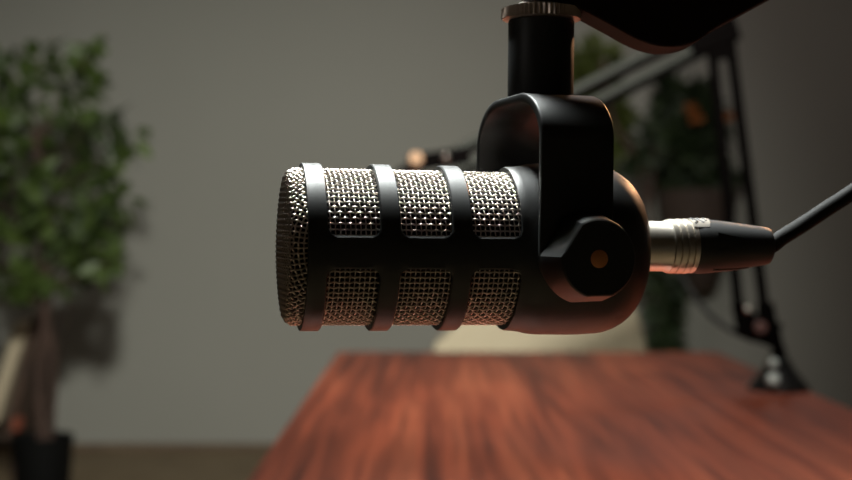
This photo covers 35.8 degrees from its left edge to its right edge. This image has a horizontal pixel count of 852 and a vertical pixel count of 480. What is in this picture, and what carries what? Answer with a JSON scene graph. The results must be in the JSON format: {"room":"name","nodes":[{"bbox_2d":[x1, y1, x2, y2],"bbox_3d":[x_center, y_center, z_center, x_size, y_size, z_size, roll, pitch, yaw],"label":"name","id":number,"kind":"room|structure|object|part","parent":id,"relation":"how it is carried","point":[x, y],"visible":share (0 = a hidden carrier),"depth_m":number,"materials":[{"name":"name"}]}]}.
{"room":"studio","nodes":[
{"label":"studio","id":0,"kind":"room"},
{"bbox_2d":[0,451,268,479],"bbox_3d":[0.000,1.032,1.860,6.800,0.100,8.500,0,1,0],"label":"floor","id":1,"kind":"structure","parent":0,"point":[86,465],"depth_m":5.54,"materials":[{"name":"beige"}]},
{"bbox_2d":[0,308,70,479],"bbox_3d":[-1.745,0.611,5.006,0.692,0.679,0.550,0,1,0],"label":"lounge chair","id":2,"kind":"object","parent":1,"relation":"on","point":[17,370],"visible":0.75,"depth_m":4.81,"materials":[{"name":"beige fabric"}]},
{"bbox_3d":[-1.841,0.681,5.007,0.500,0.070,0.500,0,1,0],"label":"seat frame","id":3,"kind":"part","parent":2,"relation":"part of","materials":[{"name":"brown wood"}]},
{"bbox_3d":[-1.621,0.829,5.228,0.040,0.240,0.040,0,1,0],"label":"leg","id":4,"kind":"part","parent":2,"relation":"part of","materials":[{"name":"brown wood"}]},
{"bbox_2d":[0,318,32,421],"bbox_3d":[-1.523,0.480,5.005,0.158,0.377,0.460,0,1,0],"label":"cushion","id":5,"kind":"object","parent":2,"relation":"on","point":[16,371],"depth_m":4.80,"materials":[{"name":"beige fabric"}]},
{"bbox_2d":[11,416,23,431],"bbox_3d":[-1.453,0.654,4.697,0.026,0.050,0.080,0,1,0],"label":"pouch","id":6,"kind":"object","parent":2,"relation":"hanging from","point":[17,423],"visible":1,"depth_m":4.67,"materials":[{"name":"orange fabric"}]},
{"bbox_2d":[0,34,151,479],"bbox_3d":[-1.296,0.130,4.403,0.746,1.654,0.448,0,1,0],"label":"potted tree","id":7,"kind":"object","parent":1,"relation":"on","point":[45,453],"visible":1,"depth_m":4.37,"materials":[{"name":"green plant"}]},
{"bbox_3d":[-1.280,0.804,4.408,0.208,0.305,0.208,0,1,0],"label":"pot","id":8,"kind":"part","parent":7,"relation":"part of","materials":[{"name":"black"}]},
{"bbox_2d":[432,310,646,351],"bbox_3d":[0.278,0.541,3.526,0.569,0.851,0.540,0,1,0],"label":"armchair","id":9,"kind":"object","parent":1,"relation":"on","point":[628,336],"visible":0.1,"depth_m":3.25,"materials":[{"name":"beige fabric"}]},
{"bbox_2d":[249,352,851,479],"bbox_3d":[0.204,0.609,1.606,0.760,0.750,2.080,0,1,0],"label":"table","id":10,"kind":"object","parent":1,"relation":"on","point":[369,415],"visible":1,"depth_m":1.69,"materials":[{"name":"red wood"}]},
{"bbox_2d":[396,19,809,393],"bbox_3d":[0.272,-0.054,2.027,0.634,0.568,0.119,0,1,0],"label":"boom arm","id":11,"kind":"object","parent":10,"relation":"on","point":[778,375],"visible":0.71,"depth_m":1.99,"materials":[{"name":"black metal"}]},
{"bbox_3d":[-0.015,-0.121,1.982,0.022,0.023,0.015,0,1,0],"label":"joint knob","id":12,"kind":"part","parent":11,"relation":"part of","materials":[{"name":"orange metal"}]},
{"bbox_3d":[0.231,-0.218,1.998,0.379,0.198,0.018,0,1,0],"label":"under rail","id":13,"kind":"part","parent":11,"relation":"part of","materials":[{"name":"black metal"}]},
{"bbox_3d":[0.239,-0.190,1.998,0.376,0.197,0.018,0,1,0],"label":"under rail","id":14,"kind":"part","parent":11,"relation":"part of","materials":[{"name":"black metal"}]},
{"bbox_3d":[0.500,0.130,1.974,0.018,0.018,0.010,0,1,0],"label":"joint knob","id":15,"kind":"part","parent":11,"relation":"part of","materials":[{"name":"red"}]},
{"bbox_2d":[560,0,768,53],"bbox_3d":[0.288,-0.041,0.660,0.605,0.568,0.119,-1,1,-42],"label":"boom arm","id":16,"kind":"object","parent":10,"relation":"on","point":[646,26],"visible":0.94,"depth_m":0.49,"materials":[{"name":"black plastic"}]},
{"bbox_2d":[275,0,650,334],"bbox_3d":[0.013,-0.029,0.492,0.142,0.132,0.108,1,0,-11],"label":"microphone","id":17,"kind":"object","parent":16,"relation":"hanging from","point":[545,237],"visible":1,"depth_m":0.47,"materials":[{"name":"black metal"}]},
{"bbox_2d":[275,168,520,325],"bbox_3d":[-0.011,0.003,0.489,0.088,0.058,0.058,1,0,-11],"label":"grille","id":18,"kind":"object","parent":17,"relation":"attached to","point":[369,246],"depth_m":0.47,"materials":[{"name":"silver metal"}]},
{"bbox_3d":[0.057,0.006,0.457,0.033,0.032,0.015,1,0,-15],"label":"thumb knob","id":19,"kind":"part","parent":17,"relation":"part of","materials":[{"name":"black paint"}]},
{"bbox_2d":[649,183,851,273],"bbox_3d":[0.329,0.476,0.250,0.152,1.048,0.726,0,1,-32],"label":"microphone cable","id":20,"kind":"object","parent":17,"relation":"attached to","point":[697,245],"visible":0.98,"depth_m":0.51,"materials":[{"name":"black rubber"}]},
{"bbox_3d":[0.343,0.476,0.240,0.114,1.048,0.704,0,1,-28],"label":"cord","id":21,"kind":"part","parent":20,"relation":"part of","materials":[{"name":"black plastic"}]},
{"bbox_2d":[574,30,691,351],"bbox_3d":[0.784,0.050,5.268,0.614,1.796,0.280,0,1,24],"label":"climbing plant","id":22,"kind":"object","parent":1,"relation":"on","point":[666,337],"visible":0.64,"depth_m":5.19,"materials":[{"name":"green plant"}]},
{"bbox_3d":[0.816,-0.006,5.200,0.265,1.409,0.020,0,1,0],"label":"stem","id":23,"kind":"part","parent":22,"relation":"part of","materials":[{"name":"plant"}]},
{"bbox_2d":[0,0,851,442],"bbox_3d":[0.000,-0.459,5.946,6.600,2.800,0.100,0,1,0],"label":"wall","id":24,"kind":"structure","parent":0,"point":[194,344],"depth_m":5.90,"materials":[{"name":"grey paint"}]},
{"bbox_2d":[0,443,273,450],"bbox_3d":[0.000,0.926,5.903,6.400,0.032,0.012,0,1,0],"label":"baseboard","id":25,"kind":"structure","parent":24,"relation":"attached to","point":[3,446],"depth_m":5.90,"materials":[{"name":"grey paint"}]},
{"bbox_2d":[642,70,754,290],"bbox_3d":[1.156,-0.276,5.643,0.434,0.984,0.405,-1,1,-42],"label":"wall planter","id":26,"kind":"object","parent":24,"relation":"attached to","point":[679,198],"visible":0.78,"depth_m":5.61,"materials":[{"name":"dark green leaf"},{"name":"soil"},{"name":"terracotta"}]},
{"bbox_3d":[1.119,-0.557,5.556,0.068,0.061,0.025,0,1,0],"label":"flower","id":27,"kind":"part","parent":26,"relation":"part of","materials":[{"name":"orange plant"}]},
{"bbox_3d":[1.140,-0.515,5.556,0.068,0.061,0.025,0,1,0],"label":"flower","id":28,"kind":"part","parent":26,"relation":"part of","materials":[{"name":"orange plant"}]},
{"bbox_3d":[1.170,0.000,5.700,0.350,0.432,0.332,0,1,0],"label":"planter","id":29,"kind":"part","parent":26,"relation":"part of","materials":[{"name":"silver metal"}]},
{"bbox_3d":[1.271,-0.523,5.556,0.068,0.061,0.025,0,1,0],"label":"flower","id":30,"kind":"part","parent":26,"relation":"part of","materials":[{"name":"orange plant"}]}
]}

